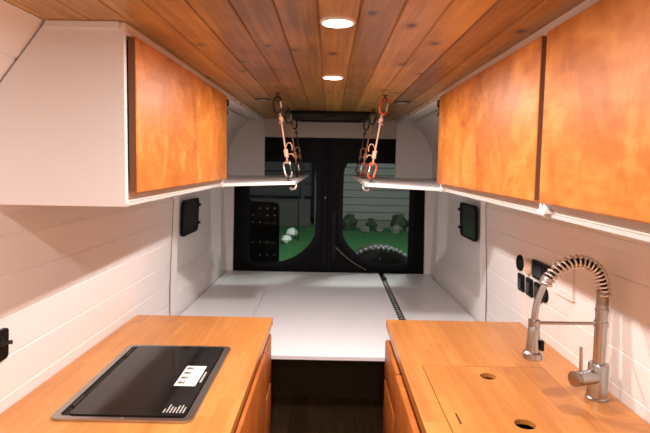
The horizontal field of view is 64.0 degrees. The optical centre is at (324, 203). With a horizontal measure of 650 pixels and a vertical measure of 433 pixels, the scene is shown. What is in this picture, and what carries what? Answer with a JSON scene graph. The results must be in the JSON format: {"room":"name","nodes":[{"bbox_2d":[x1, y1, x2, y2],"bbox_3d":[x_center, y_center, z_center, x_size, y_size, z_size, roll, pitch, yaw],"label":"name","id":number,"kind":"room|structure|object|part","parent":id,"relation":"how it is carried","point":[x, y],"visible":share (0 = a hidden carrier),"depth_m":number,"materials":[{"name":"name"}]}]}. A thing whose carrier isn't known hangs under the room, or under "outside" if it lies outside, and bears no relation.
{"room":"vehicle interior","nodes":[
{"label":"vehicle interior","id":0,"kind":"room"},
{"bbox_2d":[0,0,172,413],"bbox_3d":[-0.791,0.505,1.377,0.243,1.890,5.250,1,5,0],"label":"wall","id":1,"kind":"structure","parent":0,"point":[71,277],"depth_m":1.62,"materials":[{"name":"white paint"}]},
{"bbox_2d":[0,328,12,361],"bbox_3d":[-0.815,0.360,1.312,0.039,0.080,0.068,1,5,0],"label":"toggle switch","id":2,"kind":"object","parent":1,"relation":"attached to","point":[4,332],"visible":1,"depth_m":1.32,"materials":[{"name":"black plastic"}]},
{"bbox_3d":[-0.826,0.360,1.312,0.017,0.080,0.068,1,5,0],"label":"plate","id":3,"kind":"part","parent":2,"relation":"part of","materials":[{"name":"black plastic"}]},
{"bbox_2d":[0,20,226,206],"bbox_3d":[-0.614,-0.255,1.782,0.338,0.432,1.128,1,5,0],"label":"upper cabinet","id":4,"kind":"object","parent":1,"relation":"attached to","point":[63,101],"visible":1,"depth_m":1.24,"materials":[{"name":"orange-brown wood"},{"name":"white paint"}]},
{"bbox_3d":[-0.630,-0.212,1.236,0.316,0.432,0.015,1,5,0],"label":"panel","id":5,"kind":"part","parent":4,"relation":"part of","materials":[{"name":"white paint"}]},
{"bbox_3d":[-0.471,-0.455,1.769,0.021,0.028,1.119,1,5,0],"label":"rail","id":6,"kind":"part","parent":4,"relation":"part of","materials":[{"name":"white paint"}]},
{"bbox_3d":[-0.481,-0.074,1.800,0.014,0.052,1.089,1,5,0],"label":"rail","id":7,"kind":"part","parent":4,"relation":"part of","materials":[{"name":"beige paint"}]},
{"bbox_3d":[-0.627,-0.045,1.803,0.318,0.008,1.119,1,5,0],"label":"panel","id":8,"kind":"part","parent":4,"relation":"part of","materials":[{"name":"beige paint"}]},
{"bbox_3d":[-0.455,-0.255,1.791,0.020,0.373,1.092,1,5,0],"label":"door","id":9,"kind":"part","parent":4,"relation":"part of","materials":[{"name":"orange wood"}]},
{"bbox_2d":[170,196,173,304],"bbox_3d":[-0.778,0.249,2.641,0.023,0.702,0.015,1,5,0],"label":"trim","id":10,"kind":"structure","parent":1,"relation":"attached to","point":[172,196],"depth_m":2.64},
{"bbox_2d":[180,198,200,236],"bbox_3d":[-0.794,0.072,3.076,0.031,0.205,0.326,1,5,4],"label":"window","id":11,"kind":"structure","parent":1,"relation":"in","point":[190,221],"depth_m":3.06,"materials":[{"name":"black glass"}]},
{"bbox_3d":[-0.797,0.073,3.068,0.014,0.193,0.298,1,5,2],"label":"pane","id":12,"kind":"part","parent":11,"relation":"part of","materials":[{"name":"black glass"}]},
{"bbox_2d":[169,187,225,315],"bbox_3d":[-0.788,0.223,3.284,0.063,0.752,1.274,1,5,1],"label":"wall panel","id":13,"kind":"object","parent":1,"relation":"attached to","point":[198,260],"depth_m":3.27,"materials":[{"name":"white paint"}]},
{"bbox_2d":[219,90,307,189],"bbox_3d":[-0.448,-0.347,3.107,0.645,0.452,1.524,1,5,0],"label":"locker","id":14,"kind":"object","parent":1,"relation":"attached to","point":[245,127],"visible":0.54,"depth_m":3.84,"materials":[{"name":"white paint"}]},
{"bbox_3d":[-0.647,-0.358,3.107,0.157,0.402,1.495,1,5,0],"label":"panel","id":15,"kind":"part","parent":14,"relation":"part of","materials":[{"name":"white paint"}]},
{"bbox_3d":[-0.601,-0.147,3.124,0.291,0.016,1.524,1,5,0],"label":"panel","id":16,"kind":"part","parent":14,"relation":"part of","materials":[{"name":"white paint"}]},
{"bbox_3d":[-0.527,-0.568,3.090,0.116,0.007,1.493,1,5,0],"label":"panel","id":17,"kind":"part","parent":14,"relation":"part of","materials":[{"name":"white paint"}]},
{"bbox_3d":[-0.458,-0.559,3.090,0.021,0.028,1.524,1,5,0],"label":"rail","id":18,"kind":"part","parent":14,"relation":"part of","materials":[{"name":"white paint"}]},
{"bbox_3d":[-0.605,-0.418,3.859,0.316,0.432,0.014,1,5,0],"label":"panel","id":19,"kind":"part","parent":14,"relation":"part of","materials":[{"name":"white paint"}]},
{"bbox_3d":[-0.292,-0.149,3.116,0.325,0.028,1.493,1,5,0],"label":"door","id":20,"kind":"part","parent":14,"relation":"part of","materials":[{"name":"white paint"}]},
{"bbox_2d":[283,160,292,177],"bbox_3d":[-0.178,-0.165,2.462,0.056,0.082,0.015,3,5,25],"label":"carabiner","id":21,"kind":"object","parent":14,"relation":"on","point":[288,161],"visible":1,"depth_m":2.46,"materials":[{"name":"silver metal"}]},
{"bbox_2d":[292,161,300,174],"bbox_3d":[-0.172,-0.215,3.099,0.056,0.082,0.015,3,5,25],"label":"carabiner","id":22,"kind":"object","parent":14,"relation":"on","point":[299,169],"visible":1,"depth_m":3.09,"materials":[{"name":"silver metal"}]},
{"bbox_2d":[6,0,584,120],"bbox_3d":[0.018,-0.431,1.270,1.344,0.020,5.200,1,5,0],"label":"ceiling","id":23,"kind":"structure","parent":0,"point":[412,51],"depth_m":1.35,"materials":[{"name":"brown wood"}]},
{"bbox_2d":[255,98,270,100],"bbox_3d":[-0.319,-0.534,2.669,0.082,0.006,0.082,1,5,0],"label":"recessed light","id":24,"kind":"object","parent":23,"relation":"in","point":[257,99],"visible":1,"depth_m":2.64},
{"bbox_2d":[291,110,370,122],"bbox_3d":[0.039,-0.587,3.514,0.500,0.022,0.620,1,5,0],"label":"ceiling vent","id":25,"kind":"object","parent":23,"relation":"in","point":[300,115],"visible":0.97,"depth_m":3.43,"materials":[{"name":"black plastic"}]},
{"bbox_2d":[322,75,343,79],"bbox_3d":[0.029,-0.470,1.934,0.082,0.006,0.082,1,5,0],"label":"recessed light","id":26,"kind":"object","parent":23,"relation":"in","point":[327,77],"visible":1,"depth_m":1.92,"materials":[{"name":"white paint"}]},
{"bbox_2d":[325,77,340,78],"bbox_3d":[0.029,-0.471,1.934,0.067,0.004,0.067,1,5,0],"label":"diffuser","id":27,"kind":"object","parent":26,"relation":"attached to","point":[325,77],"depth_m":1.94,"materials":[{"name":"beige plastic"}]},
{"bbox_2d":[320,16,355,27],"bbox_3d":[0.029,-0.410,1.176,0.082,0.006,0.082,1,5,0],"label":"recessed light","id":28,"kind":"object","parent":23,"relation":"in","point":[332,21],"visible":1,"depth_m":1.17,"materials":[{"name":"white paint"}]},
{"bbox_2d":[323,20,351,26],"bbox_3d":[0.029,-0.411,1.176,0.067,0.004,0.067,1,5,0],"label":"diffuser","id":29,"kind":"object","parent":28,"relation":"attached to","point":[327,23],"depth_m":1.18,"materials":[{"name":"beige plastic"}]},
{"bbox_2d":[394,101,409,103],"bbox_3d":[0.397,-0.523,2.683,0.082,0.006,0.082,1,5,0],"label":"recessed light","id":30,"kind":"object","parent":23,"relation":"in","point":[395,102],"visible":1,"depth_m":2.67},
{"bbox_3d":[-0.223,-0.500,2.436,0.026,0.035,0.023,1,5,0],"label":"bolt","id":31,"kind":"object","parent":23,"relation":"attached to","visible":0},
{"bbox_2d":[272,96,282,113],"bbox_3d":[-0.224,-0.465,2.439,0.050,0.082,0.014,3,5,20],"label":"carabiner","id":32,"kind":"object","parent":31,"relation":"hanging from","point":[279,97],"visible":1,"depth_m":2.44,"materials":[{"name":"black metal"}]},
{"bbox_2d":[278,113,293,163],"bbox_3d":[-0.183,-0.312,2.448,0.076,0.246,0.024,1,5,0],"label":"rope","id":33,"kind":"object","parent":32,"relation":"hanging from","point":[280,118],"visible":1,"depth_m":2.45,"materials":[{"name":"beige fabric"}]},
{"bbox_3d":[-0.217,-0.550,3.073,0.026,0.035,0.023,1,5,0],"label":"bolt","id":34,"kind":"object","parent":23,"relation":"attached to","visible":0},
{"bbox_2d":[284,110,291,123],"bbox_3d":[-0.217,-0.515,3.077,0.050,0.082,0.014,3,5,20],"label":"carabiner","id":35,"kind":"object","parent":34,"relation":"hanging from","point":[290,111],"visible":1,"depth_m":3.07,"materials":[{"name":"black metal"}]},
{"bbox_2d":[289,125,300,162],"bbox_3d":[-0.177,-0.363,3.086,0.076,0.246,0.024,1,5,0],"label":"rope","id":36,"kind":"object","parent":35,"relation":"hanging from","point":[290,126],"visible":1,"depth_m":3.08,"materials":[{"name":"beige fabric"}]},
{"bbox_3d":[0.281,-0.491,2.431,0.026,0.035,0.023,1,5,0],"label":"bolt","id":37,"kind":"object","parent":23,"relation":"attached to","visible":0},
{"bbox_2d":[379,98,389,114],"bbox_3d":[0.277,-0.456,2.434,0.055,0.081,0.014,-1,5,-20],"label":"carabiner","id":38,"kind":"object","parent":37,"relation":"hanging from","point":[382,99],"visible":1,"depth_m":2.43,"materials":[{"name":"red metal"}]},
{"bbox_2d":[367,115,382,164],"bbox_3d":[0.234,-0.305,2.445,0.076,0.246,0.024,1,5,0],"label":"rope","id":39,"kind":"object","parent":38,"relation":"hanging from","point":[374,153],"visible":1,"depth_m":2.44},
{"bbox_3d":[0.287,-0.541,3.069,0.026,0.035,0.023,1,5,0],"label":"bolt","id":40,"kind":"object","parent":23,"relation":"attached to","visible":0},
{"bbox_2d":[368,111,376,124],"bbox_3d":[0.283,-0.506,3.072,0.055,0.081,0.014,-1,5,-20],"label":"carabiner","id":41,"kind":"object","parent":40,"relation":"hanging from","point":[374,121],"visible":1,"depth_m":3.07,"materials":[{"name":"black metal"}]},
{"bbox_2d":[359,125,371,163],"bbox_3d":[0.240,-0.355,3.083,0.076,0.246,0.024,1,5,0],"label":"rope","id":42,"kind":"object","parent":41,"relation":"hanging from","point":[370,128],"visible":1,"depth_m":3.08,"materials":[{"name":"beige fabric"}]},
{"bbox_2d":[271,397,383,432],"bbox_3d":[-0.014,1.474,1.461,1.900,0.030,5.280,1,5,0],"label":"floor","id":43,"kind":"structure","parent":0,"point":[288,414],"depth_m":3.25,"materials":[{"name":"brown wood"}]},
{"bbox_2d":[234,353,265,432],"bbox_3d":[-0.518,1.029,1.236,0.560,0.877,1.593,1,5,0],"label":"base cabinet","id":44,"kind":"object","parent":43,"relation":"on","point":[252,419],"visible":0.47,"depth_m":1.74,"materials":[{"name":"orange wood"}]},
{"bbox_2d":[0,315,272,432],"bbox_3d":[-0.549,0.567,1.290,0.636,0.032,1.872,1,5,0],"label":"countertop","id":45,"kind":"structure","parent":44,"relation":"on","point":[220,411],"depth_m":1.61,"materials":[{"name":"orange wood"}]},
{"bbox_2d":[52,345,230,423],"bbox_3d":[-0.513,0.522,1.574,0.362,0.013,0.534,1,5,0],"label":"cooktop","id":46,"kind":"object","parent":45,"relation":"in","point":[170,384],"visible":1,"depth_m":1.49,"materials":[{"name":"black glass"}]},
{"bbox_2d":[263,334,270,432],"bbox_3d":[-0.512,0.957,2.142,0.554,0.877,0.220,1,5,0],"label":"base cabinet","id":47,"kind":"object","parent":43,"relation":"on","point":[267,349],"visible":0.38,"depth_m":2.13,"materials":[{"name":"orange wood"}]},
{"bbox_3d":[-0.243,0.660,2.118,0.026,0.202,0.210,1,5,0],"label":"drawer","id":48,"kind":"part","parent":47,"relation":"part of","materials":[{"name":"orange wood"}]},
{"bbox_3d":[-0.247,0.886,2.136,0.026,0.230,0.210,1,5,0],"label":"drawer","id":49,"kind":"part","parent":47,"relation":"part of","materials":[{"name":"orange wood"}]},
{"bbox_2d":[270,359,384,398],"bbox_3d":[0.012,0.937,3.464,1.480,0.726,0.020,1,5,0],"label":"panel","id":50,"kind":"object","parent":43,"relation":"on","point":[289,378],"visible":0.04,"depth_m":3.47,"materials":[{"name":"black wood"}]},
{"bbox_2d":[179,271,274,316],"bbox_3d":[-0.589,0.583,3.086,0.405,0.018,1.714,1,5,0],"label":"panel","id":51,"kind":"object","parent":50,"relation":"on","point":[235,293],"visible":0.42,"depth_m":3.20,"materials":[{"name":"white laminate"}]},
{"bbox_2d":[253,271,398,360],"bbox_3d":[0.006,0.593,3.081,0.781,0.018,1.714,1,5,0],"label":"panel","id":52,"kind":"object","parent":50,"relation":"on","point":[315,315],"visible":0.74,"depth_m":2.83,"materials":[{"name":"white laminate"}]},
{"bbox_2d":[380,276,405,319],"bbox_3d":[0.414,0.599,2.998,0.040,0.022,1.570,1,5,0],"label":"track","id":53,"kind":"object","parent":52,"relation":"attached to","point":[393,300],"visible":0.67,"depth_m":3.17,"materials":[{"name":"black metal"}]},
{"bbox_2d":[383,273,474,320],"bbox_3d":[0.627,0.604,3.076,0.389,0.018,1.714,1,5,0],"label":"panel","id":54,"kind":"object","parent":50,"relation":"on","point":[418,296],"visible":0.46,"depth_m":3.19,"materials":[{"name":"white laminate"}]},
{"bbox_2d":[383,340,401,432],"bbox_3d":[0.519,0.981,2.061,0.542,0.877,0.365,1,5,0],"label":"base cabinet","id":55,"kind":"object","parent":43,"relation":"on","point":[392,368],"visible":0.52,"depth_m":2.04,"materials":[{"name":"orange wood"}]},
{"bbox_3d":[0.264,0.888,2.060,0.030,0.255,0.352,1,5,0],"label":"drawer","id":56,"kind":"part","parent":55,"relation":"part of","materials":[{"name":"orange wood"}]},
{"bbox_2d":[394,375,492,432],"bbox_3d":[0.508,1.052,1.155,0.546,0.877,1.448,1,5,0],"label":"base cabinet","id":57,"kind":"object","parent":43,"relation":"on","point":[405,419],"visible":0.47,"depth_m":1.67,"materials":[{"name":"orange wood"}]},
{"bbox_3d":[0.256,0.989,1.514,0.034,0.718,0.708,1,5,0],"label":"door","id":58,"kind":"part","parent":57,"relation":"part of","materials":[{"name":"orange wood"}]},
{"bbox_2d":[386,320,649,432],"bbox_3d":[0.559,0.587,1.279,0.618,0.032,1.868,1,5,0],"label":"countertop","id":59,"kind":"structure","parent":57,"relation":"on","point":[416,344],"depth_m":1.78,"materials":[{"name":"orange wood"}]},
{"bbox_2d":[423,365,608,432],"bbox_3d":[0.514,0.575,1.306,0.392,0.014,0.819,1,5,0],"label":"cover","id":60,"kind":"object","parent":59,"relation":"in","point":[469,402],"visible":0.99,"depth_m":1.46,"materials":[{"name":"brown wood"}]},
{"bbox_2d":[516,424,533,429],"bbox_3d":[0.514,0.679,1.315,0.370,0.156,0.785,1,5,0],"label":"sink","id":61,"kind":"object","parent":59,"relation":"in","point":[523,426],"visible":0.09,"depth_m":1.69,"materials":[{"name":"black plastic"}]},
{"bbox_2d":[522,254,611,402],"bbox_3d":[0.690,0.349,1.462,0.249,0.416,0.089,1,5,0],"label":"faucet","id":62,"kind":"object","parent":59,"relation":"on","point":[596,377],"visible":1,"depth_m":1.46,"materials":[{"name":"silver metal"}]},
{"bbox_3d":[0.689,0.339,1.475,0.225,0.016,0.039,1,5,0],"label":"support arm","id":63,"kind":"part","parent":62,"relation":"part of","materials":[{"name":"silver metal"}]},
{"bbox_3d":[0.716,0.435,1.455,0.013,0.073,0.009,-2,5,-29],"label":"lever","id":64,"kind":"part","parent":62,"relation":"part of","materials":[{"name":"silver metal"}]},
{"bbox_2d":[265,118,395,138],"bbox_3d":[0.042,-0.566,3.885,1.400,0.143,0.065,1,5,0],"label":"wall","id":65,"kind":"structure","parent":0,"point":[272,128],"depth_m":3.85,"materials":[{"name":"beige paint"}]},
{"bbox_2d":[224,186,233,270],"bbox_3d":[-0.795,0.367,3.966,0.218,1.757,0.065,1,5,0],"label":"trim","id":66,"kind":"structure","parent":65,"relation":"attached to","point":[228,190],"depth_m":3.92,"materials":[{"name":"white paint"}]},
{"bbox_2d":[233,137,329,271],"bbox_3d":[-0.339,0.366,3.962,0.718,1.735,0.056,1,5,0],"label":"door","id":67,"kind":"structure","parent":65,"relation":"in","point":[314,258],"depth_m":3.92,"materials":[{"name":"paint"}]},
{"bbox_2d":[250,199,279,261],"bbox_3d":[-0.495,0.254,4.040,0.272,0.580,0.114,1,5,0],"label":"board","id":68,"kind":"object","parent":67,"relation":"attached to","point":[264,215],"visible":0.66,"depth_m":4.06,"materials":[{"name":"paint"}]},
{"bbox_2d":[327,138,424,276],"bbox_3d":[0.385,0.379,3.955,0.730,1.735,0.057,1,5,0],"label":"door","id":69,"kind":"structure","parent":65,"relation":"in","point":[342,151],"depth_m":3.92,"materials":[{"name":"paint"}]},
{"bbox_3d":[0.066,0.242,3.928,0.035,0.380,0.015,1,5,0],"label":"handle","id":70,"kind":"part","parent":69,"relation":"part of","materials":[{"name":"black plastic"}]},
{"bbox_2d":[354,244,406,263],"bbox_3d":[0.443,0.683,4.205,0.700,0.700,0.394,1,5,0],"label":"wheel","id":71,"kind":"object","parent":69,"relation":"attached to","point":[376,253],"visible":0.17,"depth_m":4.15,"materials":[{"name":"rubber"}]},
{"bbox_2d":[423,190,435,274],"bbox_3d":[0.847,0.396,3.953,0.218,1.757,0.065,1,5,0],"label":"trim","id":72,"kind":"structure","parent":65,"relation":"attached to","point":[429,195],"depth_m":3.90,"materials":[{"name":"white paint"}]},
{"bbox_2d":[486,202,649,423],"bbox_3d":[0.796,0.533,1.363,0.243,1.890,5.250,1,5,0],"label":"wall","id":73,"kind":"structure","parent":0,"point":[511,232],"depth_m":1.68,"materials":[{"name":"white paint"}]},
{"bbox_2d":[351,91,444,191],"bbox_3d":[0.511,-0.327,3.057,0.645,0.452,1.609,1,5,0],"label":"locker","id":74,"kind":"object","parent":73,"relation":"attached to","point":[417,132],"visible":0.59,"depth_m":3.74,"materials":[{"name":"white paint"}]},
{"bbox_2d":[359,162,367,175],"bbox_3d":[0.229,-0.209,3.098,0.056,0.082,0.014,-2,5,-31],"label":"carabiner","id":75,"kind":"object","parent":74,"relation":"on","point":[362,163],"visible":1,"depth_m":3.09,"materials":[{"name":"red metal"}]},
{"bbox_2d":[367,162,376,178],"bbox_3d":[0.223,-0.158,2.460,0.056,0.082,0.014,-2,5,-31],"label":"carabiner","id":76,"kind":"object","parent":74,"relation":"on","point":[370,163],"visible":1,"depth_m":2.45,"materials":[{"name":"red metal"}]},
{"bbox_3d":[0.348,-0.135,3.069,0.325,0.028,1.578,1,5,0],"label":"door","id":77,"kind":"part","parent":74,"relation":"part of","materials":[{"name":"white paint"}]},
{"bbox_3d":[0.683,-0.396,3.848,0.316,0.432,0.014,1,5,0],"label":"panel","id":78,"kind":"part","parent":74,"relation":"part of","materials":[{"name":"white paint"}]},
{"bbox_3d":[0.528,-0.538,3.040,0.021,0.028,1.609,1,5,0],"label":"rail","id":79,"kind":"part","parent":74,"relation":"part of","materials":[{"name":"white paint"}]},
{"bbox_3d":[0.657,-0.121,3.071,0.291,0.016,1.609,1,5,0],"label":"panel","id":80,"kind":"part","parent":74,"relation":"part of","materials":[{"name":"white paint"}]},
{"bbox_3d":[0.597,-0.544,3.038,0.116,0.007,1.578,1,5,0],"label":"panel","id":81,"kind":"part","parent":74,"relation":"part of","materials":[{"name":"white paint"}]},
{"bbox_3d":[0.710,-0.331,3.054,0.157,0.402,1.580,1,5,0],"label":"panel","id":82,"kind":"part","parent":74,"relation":"part of","materials":[{"name":"white paint"}]},
{"bbox_2d":[430,191,487,321],"bbox_3d":[0.834,0.251,3.271,0.063,0.752,1.274,1,5,0],"label":"wall panel","id":83,"kind":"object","parent":73,"relation":"attached to","point":[458,263],"depth_m":3.26,"materials":[{"name":"white paint"}]},
{"bbox_2d":[458,202,477,241],"bbox_3d":[0.841,0.101,3.062,0.031,0.205,0.326,1,5,-3],"label":"window","id":84,"kind":"structure","parent":73,"relation":"in","point":[468,226],"depth_m":3.04,"materials":[{"name":"black glass"}]},
{"bbox_3d":[0.844,0.101,3.054,0.014,0.193,0.298,1,5,-1],"label":"pane","id":85,"kind":"part","parent":84,"relation":"part of","materials":[{"name":"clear glass"}]},
{"bbox_2d":[485,202,486,321],"bbox_3d":[0.812,0.277,2.628,0.023,0.702,0.015,1,5,0],"label":"trim","id":86,"kind":"structure","parent":73,"relation":"attached to","point":[486,202],"depth_m":2.63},
{"bbox_2d":[437,20,554,216],"bbox_3d":[0.651,-0.227,1.700,0.338,0.432,1.102,1,5,0],"label":"upper cabinet","id":87,"kind":"object","parent":73,"relation":"attached to","point":[491,119],"visible":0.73,"depth_m":1.44,"materials":[{"name":"orange-stained wood"},{"name":"white paint"}]},
{"bbox_3d":[0.512,-0.050,1.716,0.014,0.052,1.071,1,5,0],"label":"rail","id":88,"kind":"part","parent":87,"relation":"part of","materials":[{"name":"beige paint"}]},
{"bbox_3d":[0.658,-0.017,1.717,0.318,0.008,1.101,1,5,0],"label":"panel","id":89,"kind":"part","parent":87,"relation":"part of","materials":[{"name":"beige paint"}]},
{"bbox_3d":[0.515,-0.431,1.685,0.021,0.028,1.101,1,5,0],"label":"rail","id":90,"kind":"part","parent":87,"relation":"part of","materials":[{"name":"white paint"}]},
{"bbox_2d":[516,255,523,270],"bbox_3d":[0.818,0.247,2.183,0.011,0.068,0.068,1,5,0],"label":"power socket","id":91,"kind":"object","parent":73,"relation":"attached to","point":[519,260],"visible":0.99,"depth_m":2.17,"materials":[{"name":"black plastic"}]},
{"bbox_2d":[517,273,524,291],"bbox_3d":[0.820,0.328,2.175,0.017,0.072,0.062,1,5,0],"label":"rocker switch","id":92,"kind":"object","parent":73,"relation":"attached to","point":[521,278],"visible":0.94,"depth_m":2.16,"materials":[{"name":"black plastic"}]},
{"bbox_2d":[524,258,531,274],"bbox_3d":[0.819,0.253,2.097,0.011,0.068,0.068,1,5,0],"label":"dial","id":93,"kind":"object","parent":73,"relation":"attached to","point":[527,264],"visible":0.99,"depth_m":2.08,"materials":[{"name":"beige plastic"}]},
{"bbox_2d":[525,277,533,296],"bbox_3d":[0.821,0.334,2.091,0.017,0.072,0.062,1,5,0],"label":"rocker switch","id":94,"kind":"object","parent":73,"relation":"attached to","point":[529,282],"visible":0.99,"depth_m":2.08,"materials":[{"name":"black plastic"}]},
{"bbox_2d":[534,282,542,302],"bbox_3d":[0.822,0.341,2.010,0.017,0.072,0.062,1,5,0],"label":"rocker switch","id":95,"kind":"object","parent":73,"relation":"attached to","point":[536,284],"visible":0.46,"depth_m":2.01,"materials":[{"name":"black plastic"}]},
{"bbox_2d":[531,259,550,279],"bbox_3d":[0.820,0.257,1.971,0.017,0.070,0.155,1,5,-1],"label":"control panel","id":96,"kind":"object","parent":73,"relation":"attached to","point":[538,268],"visible":0.6,"depth_m":1.98,"materials":[{"name":"black plastic"}]},
{"bbox_2d":[542,289,548,302],"bbox_3d":[0.824,0.341,1.955,0.011,0.060,0.060,1,5,0],"label":"power socket","id":97,"kind":"object","parent":73,"relation":"attached to","point":[545,298],"visible":0.44,"depth_m":1.93,"materials":[{"name":"black plastic"}]},
{"bbox_2d":[553,260,575,301],"bbox_3d":[0.824,0.263,1.793,0.015,0.116,0.140,1,5,-1],"label":"outlet cover","id":98,"kind":"object","parent":73,"relation":"attached to","point":[564,286],"visible":0.73,"depth_m":1.77,"materials":[{"name":"white paint"}]},
{"bbox_3d":[0.826,0.264,1.793,0.011,0.081,0.103,1,5,-1],"label":"plate","id":99,"kind":"part","parent":98,"relation":"part of","materials":[{"name":"white paint"}]},
{"bbox_2d":[537,0,649,241],"bbox_3d":[0.641,-0.143,0.640,0.338,0.432,1.030,1,5,0],"label":"upper cabinet","id":100,"kind":"object","parent":73,"relation":"attached to","point":[595,171],"visible":1,"depth_m":0.90,"materials":[{"name":"orange wood"}]},
{"bbox_3d":[0.505,-0.347,0.623,0.021,0.028,1.025,1,5,0],"label":"rail","id":101,"kind":"part","parent":100,"relation":"part of","materials":[{"name":"white paint"}]},
{"bbox_3d":[0.647,0.067,0.654,0.318,0.008,1.025,1,5,0],"label":"panel","id":102,"kind":"part","parent":100,"relation":"part of","materials":[{"name":"beige paint"}]},
{"bbox_3d":[0.502,0.033,0.653,0.014,0.052,0.995,1,5,0],"label":"rail","id":103,"kind":"part","parent":100,"relation":"part of","materials":[{"name":"beige paint"}]},
{"label":"outside","id":104,"kind":"structure","parent":0,"visible":0},
{"bbox_2d":[279,218,407,260],"bbox_3d":[0.077,1.108,11.643,28.000,0.060,15.000,1,5,0],"label":"lawn","id":105,"kind":"structure","parent":104,"point":[356,239],"depth_m":13.75,"materials":[{"name":"green plant"}]},
{"bbox_2d":[250,198,310,226],"bbox_3d":[-4.670,0.224,16.424,8.400,0.850,1.420,1,5,0],"label":"wall","id":106,"kind":"structure","parent":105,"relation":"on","point":[288,207],"depth_m":16.46,"materials":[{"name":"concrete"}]},
{"bbox_2d":[250,162,311,198],"bbox_3d":[-4.640,-0.963,17.484,8.400,3.150,0.160,1,5,0],"label":"fence","id":107,"kind":"object","parent":105,"relation":"on","point":[284,190],"visible":0.1,"depth_m":17.51,"materials":[{"name":"grey wood"}]},
{"bbox_3d":[-0.741,-0.893,17.432,0.120,3.150,0.120,1,5,0],"label":"post","id":108,"kind":"part","parent":107,"relation":"part of","materials":[{"name":"grey wood"}]},
{"bbox_2d":[281,235,291,243],"bbox_3d":[-0.970,0.882,13.033,0.279,0.230,0.264,1,5,0],"label":"stone","id":109,"kind":"object","parent":105,"relation":"on","point":[286,239],"visible":1,"depth_m":12.95,"materials":[{"name":"white stone"}]},
{"bbox_2d":[286,228,296,237],"bbox_3d":[-0.884,0.780,14.005,0.340,0.286,0.322,1,5,0],"label":"stone","id":110,"kind":"object","parent":105,"relation":"on","point":[292,232],"visible":0.93,"depth_m":13.91,"materials":[{"name":"white stone"}]},
{"bbox_2d":[297,190,299,240],"bbox_3d":[-0.694,0.315,13.574,0.037,1.350,0.037,3,5,23],"label":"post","id":111,"kind":"object","parent":105,"relation":"on","point":[298,190],"visible":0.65,"depth_m":13.56,"materials":[{"name":"black metal"}]},
{"bbox_2d":[343,214,357,229],"bbox_3d":[0.729,0.582,15.941,0.540,0.587,0.505,-2,6,-36],"label":"shrub","id":112,"kind":"object","parent":105,"relation":"on","point":[350,222],"visible":0.76,"depth_m":15.78,"materials":[{"name":"green plant"}]},
{"bbox_2d":[314,163,408,227],"bbox_3d":[5.728,-1.168,16.575,12.060,4.150,0.460,1,5,0],"label":"house","id":113,"kind":"structure","parent":105,"relation":"on","point":[379,204],"depth_m":16.49,"materials":[{"name":"grey"}]},
{"bbox_2d":[360,225,369,232],"bbox_3d":[1.181,0.751,15.284,0.299,0.246,0.318,1,5,0],"label":"stone","id":114,"kind":"object","parent":105,"relation":"on","point":[364,228],"visible":0.96,"depth_m":15.18,"materials":[{"name":"grey stone"}]},
{"bbox_2d":[365,218,377,229],"bbox_3d":[1.422,0.651,15.938,0.373,0.474,0.411,1,5,0],"label":"shrub","id":115,"kind":"object","parent":105,"relation":"on","point":[371,223],"visible":0.74,"depth_m":15.81,"materials":[{"name":"green plant"}]},
{"bbox_2d":[375,227,383,231],"bbox_3d":[1.616,0.766,15.392,0.247,0.191,0.239,-3,6,-42],"label":"stone","id":116,"kind":"object","parent":105,"relation":"on","point":[378,229],"visible":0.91,"depth_m":15.32,"materials":[{"name":"grey stone"}]},
{"bbox_2d":[389,225,402,232],"bbox_3d":[2.092,0.745,15.291,0.357,0.290,0.336,5,6,38],"label":"stone","id":117,"kind":"object","parent":105,"relation":"on","point":[396,228],"visible":0.92,"depth_m":15.18,"materials":[{"name":"grey stone"}]},
{"bbox_2d":[390,214,407,230],"bbox_3d":[2.277,0.621,15.917,0.523,0.652,0.599,5,6,44],"label":"shrub","id":118,"kind":"object","parent":105,"relation":"on","point":[398,219],"visible":0.62,"depth_m":15.78,"materials":[{"name":"green plant"}]},
{"label":"carabiner","id":119,"kind":"object","parent":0,"visible":0},
{"bbox_2d":[295,129,301,163],"bbox_3d":[-0.184,-0.403,3.586,0.052,0.246,0.021,1,5,0],"label":"rope","id":120,"kind":"object","parent":119,"relation":"hanging from","point":[296,131],"visible":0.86,"depth_m":3.58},
{"label":"carabiner","id":121,"kind":"object","parent":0,"visible":0},
{"bbox_2d":[358,130,365,164],"bbox_3d":[0.257,-0.395,3.583,0.052,0.246,0.021,1,5,0],"label":"rope","id":122,"kind":"object","parent":121,"relation":"hanging from","point":[364,133],"visible":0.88,"depth_m":3.58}
]}

